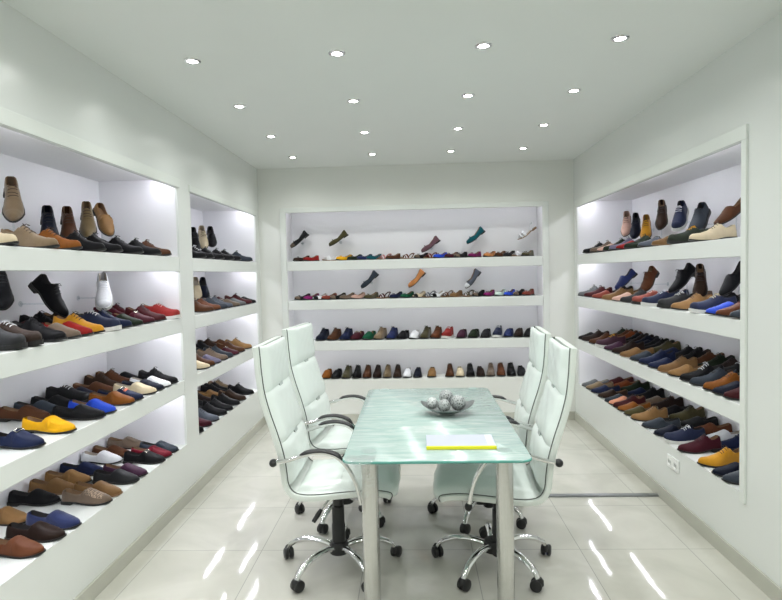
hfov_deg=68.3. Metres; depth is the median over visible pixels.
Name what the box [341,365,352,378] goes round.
shoe
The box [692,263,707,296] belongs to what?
shoe
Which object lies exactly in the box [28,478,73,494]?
loafer
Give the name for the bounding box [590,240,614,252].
shoe
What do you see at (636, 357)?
loafer
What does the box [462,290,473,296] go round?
sandal
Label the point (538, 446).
cushion
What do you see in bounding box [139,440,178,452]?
loafer
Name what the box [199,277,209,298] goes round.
loafer
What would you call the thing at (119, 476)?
loafer
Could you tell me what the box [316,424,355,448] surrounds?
seat cushion
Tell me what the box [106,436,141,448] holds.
loafer
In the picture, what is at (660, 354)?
shoe
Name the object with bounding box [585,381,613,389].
loafer
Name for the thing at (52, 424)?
loafer
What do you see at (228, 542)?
floor
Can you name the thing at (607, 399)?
loafer
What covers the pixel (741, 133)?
trim
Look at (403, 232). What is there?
lining
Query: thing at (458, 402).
decorative ball
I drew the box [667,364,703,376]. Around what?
loafer
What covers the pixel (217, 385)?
shoe
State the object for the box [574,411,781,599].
baseboard
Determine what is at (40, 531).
loafer
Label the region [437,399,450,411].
decorative ball
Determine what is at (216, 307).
shoe
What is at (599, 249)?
loafer
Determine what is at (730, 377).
brogue
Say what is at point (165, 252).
shoe
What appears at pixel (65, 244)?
shoe
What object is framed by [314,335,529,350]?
wall shelf
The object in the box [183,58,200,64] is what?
recessed light
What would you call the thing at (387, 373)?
shoe
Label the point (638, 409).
loafer
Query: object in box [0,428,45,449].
loafer
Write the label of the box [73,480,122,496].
loafer
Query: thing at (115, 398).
loafer
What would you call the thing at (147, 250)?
shoe
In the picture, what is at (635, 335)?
shoe
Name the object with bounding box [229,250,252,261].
shoe
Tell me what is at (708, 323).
wall shelf
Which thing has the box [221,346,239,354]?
loafer
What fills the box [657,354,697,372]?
shoe
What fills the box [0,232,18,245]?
shoe
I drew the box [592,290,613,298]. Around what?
loafer
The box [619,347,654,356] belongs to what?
loafer
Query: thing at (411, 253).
sandal
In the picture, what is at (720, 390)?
loafer
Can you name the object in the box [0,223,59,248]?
brogue
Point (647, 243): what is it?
loafer
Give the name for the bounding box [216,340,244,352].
shoe
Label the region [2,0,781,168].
ceiling
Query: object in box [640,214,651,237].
shoe
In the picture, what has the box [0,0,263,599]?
wall
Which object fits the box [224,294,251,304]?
shoe
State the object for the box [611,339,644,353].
shoe
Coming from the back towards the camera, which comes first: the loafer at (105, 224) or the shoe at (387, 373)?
the shoe at (387, 373)
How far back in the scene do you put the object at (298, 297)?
6.16 m
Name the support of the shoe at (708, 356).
on the wall shelf at (728, 408)
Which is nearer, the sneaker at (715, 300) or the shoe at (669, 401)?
the sneaker at (715, 300)
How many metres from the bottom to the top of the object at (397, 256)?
0.068 m
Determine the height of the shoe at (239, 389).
0.119 m
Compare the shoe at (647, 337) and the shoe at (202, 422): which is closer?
the shoe at (202, 422)
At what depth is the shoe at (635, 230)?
5.22 m
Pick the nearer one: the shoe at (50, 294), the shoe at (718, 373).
the shoe at (50, 294)
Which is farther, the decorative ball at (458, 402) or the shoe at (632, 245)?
the shoe at (632, 245)
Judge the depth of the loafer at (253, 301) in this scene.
5.83 m
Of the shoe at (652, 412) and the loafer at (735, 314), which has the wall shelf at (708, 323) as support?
the loafer at (735, 314)
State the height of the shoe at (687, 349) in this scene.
0.119 m
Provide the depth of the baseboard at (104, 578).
3.54 m
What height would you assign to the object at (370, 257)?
0.068 m
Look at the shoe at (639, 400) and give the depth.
4.79 m
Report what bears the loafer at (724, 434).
on the wall at (742, 86)
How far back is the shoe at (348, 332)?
6.18 m
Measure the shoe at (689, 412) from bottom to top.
0.119 m
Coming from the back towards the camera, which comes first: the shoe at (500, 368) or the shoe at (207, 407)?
the shoe at (500, 368)
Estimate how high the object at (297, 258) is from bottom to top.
0.068 m
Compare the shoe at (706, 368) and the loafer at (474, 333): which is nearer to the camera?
the shoe at (706, 368)
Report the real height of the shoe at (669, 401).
0.119 m
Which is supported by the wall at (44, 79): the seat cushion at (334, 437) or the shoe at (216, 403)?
the shoe at (216, 403)
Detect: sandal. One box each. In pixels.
[322,255,337,260]
[376,291,390,297]
[400,253,414,258]
[422,290,435,297]
[440,290,452,296]
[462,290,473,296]
[517,222,536,239]
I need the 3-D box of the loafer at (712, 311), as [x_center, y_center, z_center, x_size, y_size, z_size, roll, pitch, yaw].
[1.913,0.046,3.254,0.275,0.077,0.096,-1,3,-1]
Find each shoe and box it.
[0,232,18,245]
[0,271,13,310]
[10,316,67,341]
[19,310,52,323]
[28,274,68,317]
[36,227,82,249]
[40,205,58,233]
[44,312,57,319]
[52,311,104,333]
[60,206,77,236]
[60,230,105,251]
[79,201,96,237]
[84,308,132,327]
[84,371,121,386]
[86,232,122,252]
[93,307,124,313]
[95,368,129,381]
[103,235,143,253]
[112,303,124,312]
[125,304,166,321]
[126,238,161,255]
[138,366,178,383]
[142,239,171,255]
[191,227,200,249]
[192,245,214,258]
[192,250,206,258]
[194,298,214,311]
[196,340,211,349]
[196,352,215,365]
[197,296,227,308]
[197,297,220,309]
[197,337,215,346]
[197,347,228,360]
[198,225,208,248]
[198,390,210,400]
[198,401,226,415]
[198,406,219,421]
[199,417,212,426]
[200,382,225,391]
[201,247,224,259]
[202,397,232,410]
[203,295,232,307]
[203,345,233,357]
[204,381,226,390]
[208,379,227,386]
[211,392,239,405]
[212,248,233,259]
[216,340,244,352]
[218,388,246,400]
[221,249,240,260]
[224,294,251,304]
[225,337,251,348]
[227,382,253,394]
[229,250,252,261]
[315,327,328,340]
[327,327,341,339]
[339,327,352,339]
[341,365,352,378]
[352,364,361,377]
[362,364,371,377]
[372,364,381,377]
[373,326,386,339]
[382,364,391,377]
[386,326,397,338]
[393,364,401,377]
[419,325,431,338]
[431,325,441,338]
[445,363,453,376]
[466,363,474,376]
[486,362,494,375]
[497,362,505,375]
[507,362,515,375]
[578,285,604,295]
[582,241,602,253]
[582,329,609,340]
[584,285,612,296]
[589,331,616,343]
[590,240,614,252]
[602,238,624,250]
[602,286,633,299]
[608,237,638,250]
[610,327,632,334]
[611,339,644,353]
[613,393,645,407]
[617,328,636,336]
[618,329,641,337]
[619,288,649,302]
[620,379,649,391]
[621,211,631,236]
[623,233,657,248]
[626,331,648,339]
[626,332,653,342]
[629,213,640,238]
[630,405,668,421]
[634,334,658,342]
[636,386,665,398]
[638,348,675,364]
[639,266,659,291]
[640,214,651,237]
[645,336,668,345]
[645,337,674,348]
[651,395,684,408]
[653,339,680,352]
[655,199,667,229]
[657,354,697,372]
[668,263,694,292]
[669,404,705,420]
[670,291,711,309]
[675,344,702,356]
[676,347,710,359]
[677,289,688,294]
[677,432,721,453]
[679,362,723,381]
[689,365,737,385]
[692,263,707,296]
[697,350,724,363]
[698,352,734,365]
[712,356,737,366]
[721,432,739,449]
[723,292,739,301]
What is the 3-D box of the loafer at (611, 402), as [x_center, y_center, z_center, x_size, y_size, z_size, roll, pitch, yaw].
[1.997,0.857,4.926,0.275,0.077,0.096,-1,3,-1]
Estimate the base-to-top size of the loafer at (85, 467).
0.077 m
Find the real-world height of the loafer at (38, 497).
0.077 m
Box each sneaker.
[0,319,43,346]
[0,327,27,350]
[45,383,89,402]
[70,310,121,331]
[95,272,112,310]
[143,302,180,318]
[441,325,453,338]
[492,324,502,337]
[595,334,625,346]
[631,289,668,304]
[641,290,677,305]
[657,291,694,308]
[663,425,705,444]
[667,226,708,243]
[671,200,688,230]
[688,202,710,228]
[688,293,736,312]
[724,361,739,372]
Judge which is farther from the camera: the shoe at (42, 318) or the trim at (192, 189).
the trim at (192, 189)
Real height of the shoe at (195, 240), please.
0.240 m
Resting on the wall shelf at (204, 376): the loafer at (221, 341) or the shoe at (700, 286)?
the loafer at (221, 341)
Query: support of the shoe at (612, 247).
on the wall shelf at (728, 247)
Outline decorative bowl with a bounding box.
[421,400,473,414]
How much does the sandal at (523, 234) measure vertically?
0.188 m
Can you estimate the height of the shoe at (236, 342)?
0.119 m
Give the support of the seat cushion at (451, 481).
on the office chair at (532, 481)
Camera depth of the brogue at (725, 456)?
3.35 m
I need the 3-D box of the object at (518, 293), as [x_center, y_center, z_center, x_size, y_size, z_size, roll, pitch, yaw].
[1.362,-0.082,6.125,0.076,0.068,0.230,1,3,39]
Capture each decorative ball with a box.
[426,397,437,408]
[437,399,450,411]
[439,390,452,401]
[450,395,465,410]
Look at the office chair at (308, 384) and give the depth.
3.61 m
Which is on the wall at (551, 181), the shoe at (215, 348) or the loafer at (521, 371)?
the loafer at (521, 371)
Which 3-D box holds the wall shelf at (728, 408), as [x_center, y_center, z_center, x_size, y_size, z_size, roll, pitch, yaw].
[2.120,0.512,4.397,0.546,0.100,2.937,-1,3,2]
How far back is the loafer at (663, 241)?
3.94 m
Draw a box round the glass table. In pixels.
[343,387,531,599]
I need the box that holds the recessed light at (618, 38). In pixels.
[611,34,629,41]
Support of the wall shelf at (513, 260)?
attached to the lining at (403, 232)
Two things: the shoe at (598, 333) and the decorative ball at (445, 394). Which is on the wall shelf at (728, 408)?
the shoe at (598, 333)
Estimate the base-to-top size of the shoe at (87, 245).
0.119 m
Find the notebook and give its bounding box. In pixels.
[426,434,496,449]
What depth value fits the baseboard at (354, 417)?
6.04 m
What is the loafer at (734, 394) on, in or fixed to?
on the wall shelf at (728, 408)
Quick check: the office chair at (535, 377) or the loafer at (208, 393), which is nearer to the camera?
the office chair at (535, 377)
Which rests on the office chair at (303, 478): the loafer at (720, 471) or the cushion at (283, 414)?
the cushion at (283, 414)
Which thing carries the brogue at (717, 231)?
on the wall shelf at (728, 247)
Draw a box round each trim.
[0,107,179,187]
[188,185,256,215]
[279,201,549,332]
[549,493,658,496]
[575,124,748,503]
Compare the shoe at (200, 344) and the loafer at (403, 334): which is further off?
the loafer at (403, 334)
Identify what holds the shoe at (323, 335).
on the wall shelf at (504, 342)
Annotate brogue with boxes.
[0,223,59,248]
[2,176,24,222]
[688,222,736,241]
[697,445,738,467]
[702,369,739,390]
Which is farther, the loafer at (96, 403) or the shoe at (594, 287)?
the shoe at (594, 287)
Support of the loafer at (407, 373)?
on the wall at (551, 181)
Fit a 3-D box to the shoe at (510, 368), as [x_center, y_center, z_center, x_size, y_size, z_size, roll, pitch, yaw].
[1.286,0.731,6.156,0.098,0.135,0.259,-1,3,11]
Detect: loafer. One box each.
[0,405,50,421]
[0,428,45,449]
[0,506,26,525]
[0,535,45,558]
[4,521,66,542]
[7,488,60,506]
[13,400,55,414]
[22,415,76,434]
[24,509,81,529]
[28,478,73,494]
[30,395,70,407]
[42,321,93,335]
[44,469,91,483]
[48,323,81,338]
[52,404,105,420]
[59,461,102,475]
[60,488,112,505]
[68,398,116,413]
[72,381,112,391]
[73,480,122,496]
[76,386,94,392]
[80,450,122,464]
[88,391,135,405]
[92,203,114,236]
[92,445,128,457]
[92,468,139,484]
[97,387,143,400]
[103,463,147,476]
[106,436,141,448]
[112,311,155,323]
[113,382,157,394]
[116,313,143,325]
[119,371,137,377]
[121,379,164,390]
[123,449,165,464]
[130,376,171,386]
[131,445,172,457]
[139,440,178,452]
[193,277,202,300]
[196,360,210,369]
[197,389,217,396]
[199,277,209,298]
[202,354,221,363]
[206,226,216,246]
[213,339,224,343]
[220,298,245,304]
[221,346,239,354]
[223,299,240,306]
[241,296,255,302]
[322,368,331,378]
[331,368,341,378]
[350,331,363,339]
[362,331,375,339]
[396,330,409,338]
[403,367,411,377]
[409,330,420,338]
[413,367,421,376]
[427,367,435,376]
[456,329,467,337]
[456,366,464,376]
[468,329,479,337]
[476,366,484,375]
[480,328,490,337]
[503,328,513,336]
[513,328,523,336]
[517,365,525,375]
[523,328,529,336]
[578,332,602,339]
[582,379,608,386]
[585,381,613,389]
[591,385,619,393]
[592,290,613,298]
[596,243,612,251]
[597,389,627,397]
[603,341,625,350]
[604,393,635,401]
[608,396,638,404]
[609,377,633,383]
[611,292,631,300]
[614,380,640,387]
[615,240,634,249]
[615,269,637,289]
[617,401,650,411]
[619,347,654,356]
[623,405,657,415]
[628,387,655,394]
[629,351,653,360]
[637,237,659,247]
[641,417,681,428]
[646,396,674,403]
[647,357,673,368]
[651,236,670,245]
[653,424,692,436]
[664,347,680,352]
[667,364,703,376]
[667,405,692,415]
[680,416,718,427]
[695,422,732,434]
[705,301,733,314]
[706,429,739,440]
[711,462,738,476]
[712,381,739,394]
[714,197,740,223]
[715,302,739,316]
[719,261,739,296]
[721,470,738,484]
[722,387,739,399]
[729,309,739,318]
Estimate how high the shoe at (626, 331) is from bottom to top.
0.119 m
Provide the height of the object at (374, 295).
0.068 m
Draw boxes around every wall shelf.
[0,245,179,271]
[0,318,181,378]
[0,380,184,491]
[192,258,256,271]
[194,303,257,328]
[197,345,255,386]
[287,256,542,270]
[288,295,542,309]
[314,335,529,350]
[577,237,740,264]
[578,296,739,338]
[578,339,739,423]
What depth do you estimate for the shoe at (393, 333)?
6.15 m
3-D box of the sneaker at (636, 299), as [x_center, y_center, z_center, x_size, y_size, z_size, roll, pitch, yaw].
[1.955,-0.026,4.336,0.280,0.117,0.099,-1,3,10]
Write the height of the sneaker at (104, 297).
0.242 m
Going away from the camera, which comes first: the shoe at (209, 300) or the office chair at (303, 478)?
the office chair at (303, 478)
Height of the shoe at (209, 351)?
0.119 m
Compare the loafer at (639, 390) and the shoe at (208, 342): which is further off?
the shoe at (208, 342)
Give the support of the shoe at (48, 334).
on the wall shelf at (32, 358)
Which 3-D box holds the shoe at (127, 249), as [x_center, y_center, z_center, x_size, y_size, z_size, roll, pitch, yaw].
[-1.609,-0.328,3.438,0.279,0.119,0.096,-1,3,6]
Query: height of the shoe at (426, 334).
0.135 m
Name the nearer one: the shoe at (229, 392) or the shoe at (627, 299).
the shoe at (627, 299)
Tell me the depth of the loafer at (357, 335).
6.15 m
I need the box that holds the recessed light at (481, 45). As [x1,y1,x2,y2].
[475,42,491,48]
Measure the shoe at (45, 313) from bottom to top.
0.119 m
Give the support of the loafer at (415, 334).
on the wall shelf at (504, 342)
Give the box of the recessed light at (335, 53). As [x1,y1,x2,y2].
[328,50,345,56]
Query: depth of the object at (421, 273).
6.16 m
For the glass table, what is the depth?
2.67 m
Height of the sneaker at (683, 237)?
0.117 m
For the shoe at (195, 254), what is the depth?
4.44 m
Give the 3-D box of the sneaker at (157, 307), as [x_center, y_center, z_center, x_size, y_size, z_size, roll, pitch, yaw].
[-1.579,0.072,3.958,0.280,0.117,0.099,-1,3,8]
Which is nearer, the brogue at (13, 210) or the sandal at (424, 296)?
the brogue at (13, 210)
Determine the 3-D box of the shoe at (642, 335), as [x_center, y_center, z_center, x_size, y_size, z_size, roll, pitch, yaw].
[2.282,0.357,5.291,0.279,0.119,0.096,-1,3,5]
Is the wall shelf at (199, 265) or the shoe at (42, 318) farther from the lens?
the wall shelf at (199, 265)
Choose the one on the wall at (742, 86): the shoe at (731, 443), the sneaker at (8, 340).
the shoe at (731, 443)
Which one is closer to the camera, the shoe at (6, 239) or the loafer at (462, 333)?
the shoe at (6, 239)
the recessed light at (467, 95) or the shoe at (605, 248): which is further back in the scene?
the shoe at (605, 248)
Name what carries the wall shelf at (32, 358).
attached to the lining at (140, 207)
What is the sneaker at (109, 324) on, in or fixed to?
on the wall shelf at (32, 358)
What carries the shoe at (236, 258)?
on the wall shelf at (199, 265)
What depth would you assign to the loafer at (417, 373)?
6.13 m
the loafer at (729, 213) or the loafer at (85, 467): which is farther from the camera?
the loafer at (729, 213)
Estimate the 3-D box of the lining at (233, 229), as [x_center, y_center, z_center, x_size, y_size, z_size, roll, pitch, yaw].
[-1.693,0.044,5.113,0.536,1.850,1.730,-1,3,2]
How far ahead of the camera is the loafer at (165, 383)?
3.75 m
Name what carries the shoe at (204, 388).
on the wall at (44, 79)
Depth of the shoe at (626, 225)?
5.44 m
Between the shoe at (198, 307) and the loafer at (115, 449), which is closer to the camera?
the loafer at (115, 449)
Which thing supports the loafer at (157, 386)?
on the wall shelf at (16, 466)
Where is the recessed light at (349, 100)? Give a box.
[347,99,359,102]
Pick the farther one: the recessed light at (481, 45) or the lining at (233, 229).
the lining at (233, 229)
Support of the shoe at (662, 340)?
on the wall shelf at (728, 408)
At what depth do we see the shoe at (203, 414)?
4.67 m
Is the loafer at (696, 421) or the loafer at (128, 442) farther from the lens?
the loafer at (696, 421)
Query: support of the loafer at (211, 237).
on the stand
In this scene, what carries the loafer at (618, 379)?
on the wall at (742, 86)
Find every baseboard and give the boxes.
[73,417,265,599]
[266,411,573,422]
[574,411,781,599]
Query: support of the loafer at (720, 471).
on the wall at (742, 86)
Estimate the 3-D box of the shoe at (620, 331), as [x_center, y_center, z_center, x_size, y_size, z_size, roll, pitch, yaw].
[2.302,0.333,5.790,0.279,0.119,0.096,-1,3,4]
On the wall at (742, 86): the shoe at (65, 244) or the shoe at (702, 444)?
the shoe at (702, 444)
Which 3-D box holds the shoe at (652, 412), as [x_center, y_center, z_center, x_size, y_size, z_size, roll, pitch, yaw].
[1.977,0.861,4.406,0.279,0.119,0.096,-1,3,9]
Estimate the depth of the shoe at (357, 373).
6.18 m
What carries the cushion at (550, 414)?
on the office chair at (532, 481)
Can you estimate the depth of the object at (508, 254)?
6.05 m
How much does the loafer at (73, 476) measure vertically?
0.077 m
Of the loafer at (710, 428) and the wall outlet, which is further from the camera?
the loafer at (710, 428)
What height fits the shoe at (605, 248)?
0.119 m
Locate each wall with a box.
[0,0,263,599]
[257,159,574,413]
[573,12,781,587]
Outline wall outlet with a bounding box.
[667,453,679,473]
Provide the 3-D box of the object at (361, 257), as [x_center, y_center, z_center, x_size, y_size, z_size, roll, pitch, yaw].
[-0.278,-0.460,6.171,0.076,0.068,0.230,1,4,42]
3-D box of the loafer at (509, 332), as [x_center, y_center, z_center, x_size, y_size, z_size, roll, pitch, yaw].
[1.255,0.346,6.138,0.098,0.088,0.256,0,3,26]
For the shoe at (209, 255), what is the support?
on the wall shelf at (199, 265)
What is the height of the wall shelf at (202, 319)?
0.100 m
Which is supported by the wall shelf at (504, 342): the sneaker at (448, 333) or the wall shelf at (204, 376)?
the sneaker at (448, 333)
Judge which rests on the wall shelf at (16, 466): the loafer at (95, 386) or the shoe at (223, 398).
the loafer at (95, 386)
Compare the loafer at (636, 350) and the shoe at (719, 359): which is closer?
the shoe at (719, 359)
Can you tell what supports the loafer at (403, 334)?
on the wall shelf at (504, 342)
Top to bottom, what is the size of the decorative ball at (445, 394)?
0.084 m
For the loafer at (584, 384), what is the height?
0.077 m
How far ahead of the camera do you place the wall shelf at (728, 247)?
3.69 m
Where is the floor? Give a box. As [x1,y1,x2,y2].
[94,420,771,599]
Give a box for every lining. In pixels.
[0,126,184,507]
[190,194,257,390]
[286,206,542,374]
[578,143,740,431]
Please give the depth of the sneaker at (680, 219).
4.32 m
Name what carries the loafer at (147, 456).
on the wall at (44, 79)
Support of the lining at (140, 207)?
attached to the wall at (44, 79)
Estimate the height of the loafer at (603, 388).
0.077 m
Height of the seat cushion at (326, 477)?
0.097 m
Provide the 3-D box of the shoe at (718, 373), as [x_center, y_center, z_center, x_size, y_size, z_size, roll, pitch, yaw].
[1.930,0.452,3.441,0.279,0.119,0.096,-1,3,9]
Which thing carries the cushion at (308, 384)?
on the office chair at (308, 384)
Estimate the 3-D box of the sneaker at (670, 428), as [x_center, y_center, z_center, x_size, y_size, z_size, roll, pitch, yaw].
[1.961,0.901,3.998,0.275,0.077,0.096,-1,3,1]
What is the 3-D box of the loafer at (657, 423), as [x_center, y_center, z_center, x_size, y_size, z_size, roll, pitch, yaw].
[1.968,0.892,4.197,0.275,0.077,0.096,-1,3,6]
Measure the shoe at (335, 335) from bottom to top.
0.135 m
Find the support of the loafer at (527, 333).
on the wall shelf at (504, 342)
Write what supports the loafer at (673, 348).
on the wall shelf at (728, 408)
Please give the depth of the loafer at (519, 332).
6.06 m
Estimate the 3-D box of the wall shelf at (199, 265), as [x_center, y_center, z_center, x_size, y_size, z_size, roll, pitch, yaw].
[-1.692,-0.293,5.097,0.546,0.100,1.722,-1,3,2]
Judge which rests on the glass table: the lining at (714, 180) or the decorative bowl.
the decorative bowl
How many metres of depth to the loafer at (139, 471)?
3.41 m
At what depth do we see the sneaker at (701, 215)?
4.04 m
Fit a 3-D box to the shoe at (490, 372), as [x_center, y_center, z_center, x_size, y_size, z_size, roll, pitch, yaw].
[1.069,0.736,6.164,0.098,0.135,0.259,-1,3,15]
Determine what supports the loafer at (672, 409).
on the wall at (742, 86)
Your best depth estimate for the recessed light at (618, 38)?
2.80 m
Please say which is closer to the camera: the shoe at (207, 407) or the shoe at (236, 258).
the shoe at (207, 407)
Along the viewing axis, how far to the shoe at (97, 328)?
2.97 m
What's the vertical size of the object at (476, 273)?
0.215 m
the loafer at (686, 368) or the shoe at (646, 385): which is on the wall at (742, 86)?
the shoe at (646, 385)
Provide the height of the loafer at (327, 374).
0.088 m
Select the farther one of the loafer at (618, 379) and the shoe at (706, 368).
the loafer at (618, 379)
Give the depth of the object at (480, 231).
6.11 m
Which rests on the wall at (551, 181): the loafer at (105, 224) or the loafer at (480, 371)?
the loafer at (480, 371)
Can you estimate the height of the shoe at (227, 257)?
0.119 m
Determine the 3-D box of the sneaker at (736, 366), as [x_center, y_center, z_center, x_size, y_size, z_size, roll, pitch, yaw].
[2.218,0.435,3.663,0.280,0.117,0.099,-1,3,4]
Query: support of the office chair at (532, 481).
on the floor
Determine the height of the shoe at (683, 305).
0.119 m
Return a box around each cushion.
[265,377,301,442]
[281,420,309,483]
[292,356,325,406]
[297,459,400,496]
[304,392,331,439]
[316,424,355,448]
[433,463,535,498]
[514,398,529,445]
[519,361,541,413]
[529,423,549,488]
[535,378,564,446]
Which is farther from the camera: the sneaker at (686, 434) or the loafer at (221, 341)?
the loafer at (221, 341)
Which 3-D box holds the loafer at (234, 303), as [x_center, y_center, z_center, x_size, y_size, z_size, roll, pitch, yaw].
[-1.524,0.026,5.328,0.275,0.077,0.096,-1,3,6]
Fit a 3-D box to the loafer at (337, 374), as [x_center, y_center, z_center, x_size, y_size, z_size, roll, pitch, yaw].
[-0.581,0.793,6.232,0.098,0.088,0.256,-1,3,13]
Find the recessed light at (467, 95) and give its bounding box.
[461,93,474,97]
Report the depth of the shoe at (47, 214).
3.12 m
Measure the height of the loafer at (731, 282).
0.230 m
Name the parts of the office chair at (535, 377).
leg, armrest, leg, armrest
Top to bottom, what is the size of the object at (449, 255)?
0.068 m
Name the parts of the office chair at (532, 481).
leg, knob, leg, leg, armrest, armrest, leg, leg, knob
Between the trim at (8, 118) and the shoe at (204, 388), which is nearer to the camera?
the trim at (8, 118)
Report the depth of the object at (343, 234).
6.17 m
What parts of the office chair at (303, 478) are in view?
knob, leg, leg, armrest, armrest, leg, leg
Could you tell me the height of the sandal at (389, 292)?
0.070 m
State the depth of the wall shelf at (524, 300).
6.04 m
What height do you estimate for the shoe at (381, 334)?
0.135 m
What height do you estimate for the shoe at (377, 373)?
0.135 m
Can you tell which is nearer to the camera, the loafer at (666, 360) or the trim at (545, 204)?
the loafer at (666, 360)
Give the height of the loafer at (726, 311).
0.077 m
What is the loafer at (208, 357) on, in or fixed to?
on the wall shelf at (204, 376)
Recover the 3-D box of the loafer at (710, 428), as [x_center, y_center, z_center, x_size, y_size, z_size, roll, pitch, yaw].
[2.240,0.894,4.019,0.275,0.077,0.096,-1,3,7]
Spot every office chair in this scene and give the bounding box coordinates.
[252,336,401,592]
[282,322,391,533]
[427,326,550,533]
[431,337,576,592]
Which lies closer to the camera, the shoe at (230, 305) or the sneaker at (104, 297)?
the sneaker at (104, 297)
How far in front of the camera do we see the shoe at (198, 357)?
4.60 m
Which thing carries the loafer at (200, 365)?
on the wall shelf at (204, 376)
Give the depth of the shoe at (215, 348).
5.07 m
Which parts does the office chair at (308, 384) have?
armrest, leg, armrest, leg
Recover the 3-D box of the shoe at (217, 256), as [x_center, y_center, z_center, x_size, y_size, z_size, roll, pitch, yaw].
[-1.552,-0.398,4.904,0.279,0.119,0.096,-1,3,7]
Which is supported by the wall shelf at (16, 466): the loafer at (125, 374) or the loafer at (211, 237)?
the loafer at (125, 374)
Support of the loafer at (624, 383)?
on the wall at (742, 86)
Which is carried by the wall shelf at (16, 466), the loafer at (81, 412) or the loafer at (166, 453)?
the loafer at (81, 412)
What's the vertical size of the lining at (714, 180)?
1.850 m
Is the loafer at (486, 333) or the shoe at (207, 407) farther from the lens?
the loafer at (486, 333)
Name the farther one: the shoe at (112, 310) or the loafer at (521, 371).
the loafer at (521, 371)
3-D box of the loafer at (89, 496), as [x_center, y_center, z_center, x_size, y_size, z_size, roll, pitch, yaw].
[-1.596,1.027,3.031,0.275,0.077,0.096,-1,3,5]
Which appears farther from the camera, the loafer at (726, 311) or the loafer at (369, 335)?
the loafer at (369, 335)
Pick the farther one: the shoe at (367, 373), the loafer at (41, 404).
the shoe at (367, 373)
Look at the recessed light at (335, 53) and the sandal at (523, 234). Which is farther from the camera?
the sandal at (523, 234)
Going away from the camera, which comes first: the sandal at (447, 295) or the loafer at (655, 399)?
the loafer at (655, 399)
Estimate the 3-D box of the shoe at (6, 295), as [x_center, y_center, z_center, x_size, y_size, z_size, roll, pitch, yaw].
[-1.878,-0.068,2.780,0.097,0.229,0.236,-3,3,-34]
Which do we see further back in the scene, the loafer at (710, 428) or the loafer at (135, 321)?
the loafer at (710, 428)
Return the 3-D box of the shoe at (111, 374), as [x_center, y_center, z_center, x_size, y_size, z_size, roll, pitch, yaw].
[-1.853,0.516,3.874,0.279,0.119,0.096,-1,3,9]
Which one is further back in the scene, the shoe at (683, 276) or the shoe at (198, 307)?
the shoe at (198, 307)
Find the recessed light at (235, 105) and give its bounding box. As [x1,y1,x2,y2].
[233,104,245,107]
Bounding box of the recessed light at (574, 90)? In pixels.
[567,88,580,92]
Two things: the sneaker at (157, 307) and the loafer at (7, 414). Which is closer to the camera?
the loafer at (7, 414)
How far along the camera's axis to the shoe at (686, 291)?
4.59 m
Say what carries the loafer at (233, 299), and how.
on the wall shelf at (202, 319)
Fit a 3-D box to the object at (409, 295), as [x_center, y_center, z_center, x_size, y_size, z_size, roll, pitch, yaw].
[0.176,-0.057,6.173,0.076,0.068,0.230,1,3,38]
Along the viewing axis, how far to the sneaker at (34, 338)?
2.45 m
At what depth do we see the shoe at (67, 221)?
3.29 m
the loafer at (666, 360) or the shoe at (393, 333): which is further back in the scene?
the shoe at (393, 333)
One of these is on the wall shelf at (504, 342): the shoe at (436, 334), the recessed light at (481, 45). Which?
the shoe at (436, 334)
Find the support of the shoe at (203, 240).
on the peg
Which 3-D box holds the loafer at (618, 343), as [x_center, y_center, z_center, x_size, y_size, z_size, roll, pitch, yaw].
[1.991,0.397,5.021,0.275,0.077,0.096,-1,3,1]
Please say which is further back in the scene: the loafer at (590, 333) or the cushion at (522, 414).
the loafer at (590, 333)
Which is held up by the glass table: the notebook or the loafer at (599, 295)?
the notebook
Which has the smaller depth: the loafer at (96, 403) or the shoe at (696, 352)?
the loafer at (96, 403)

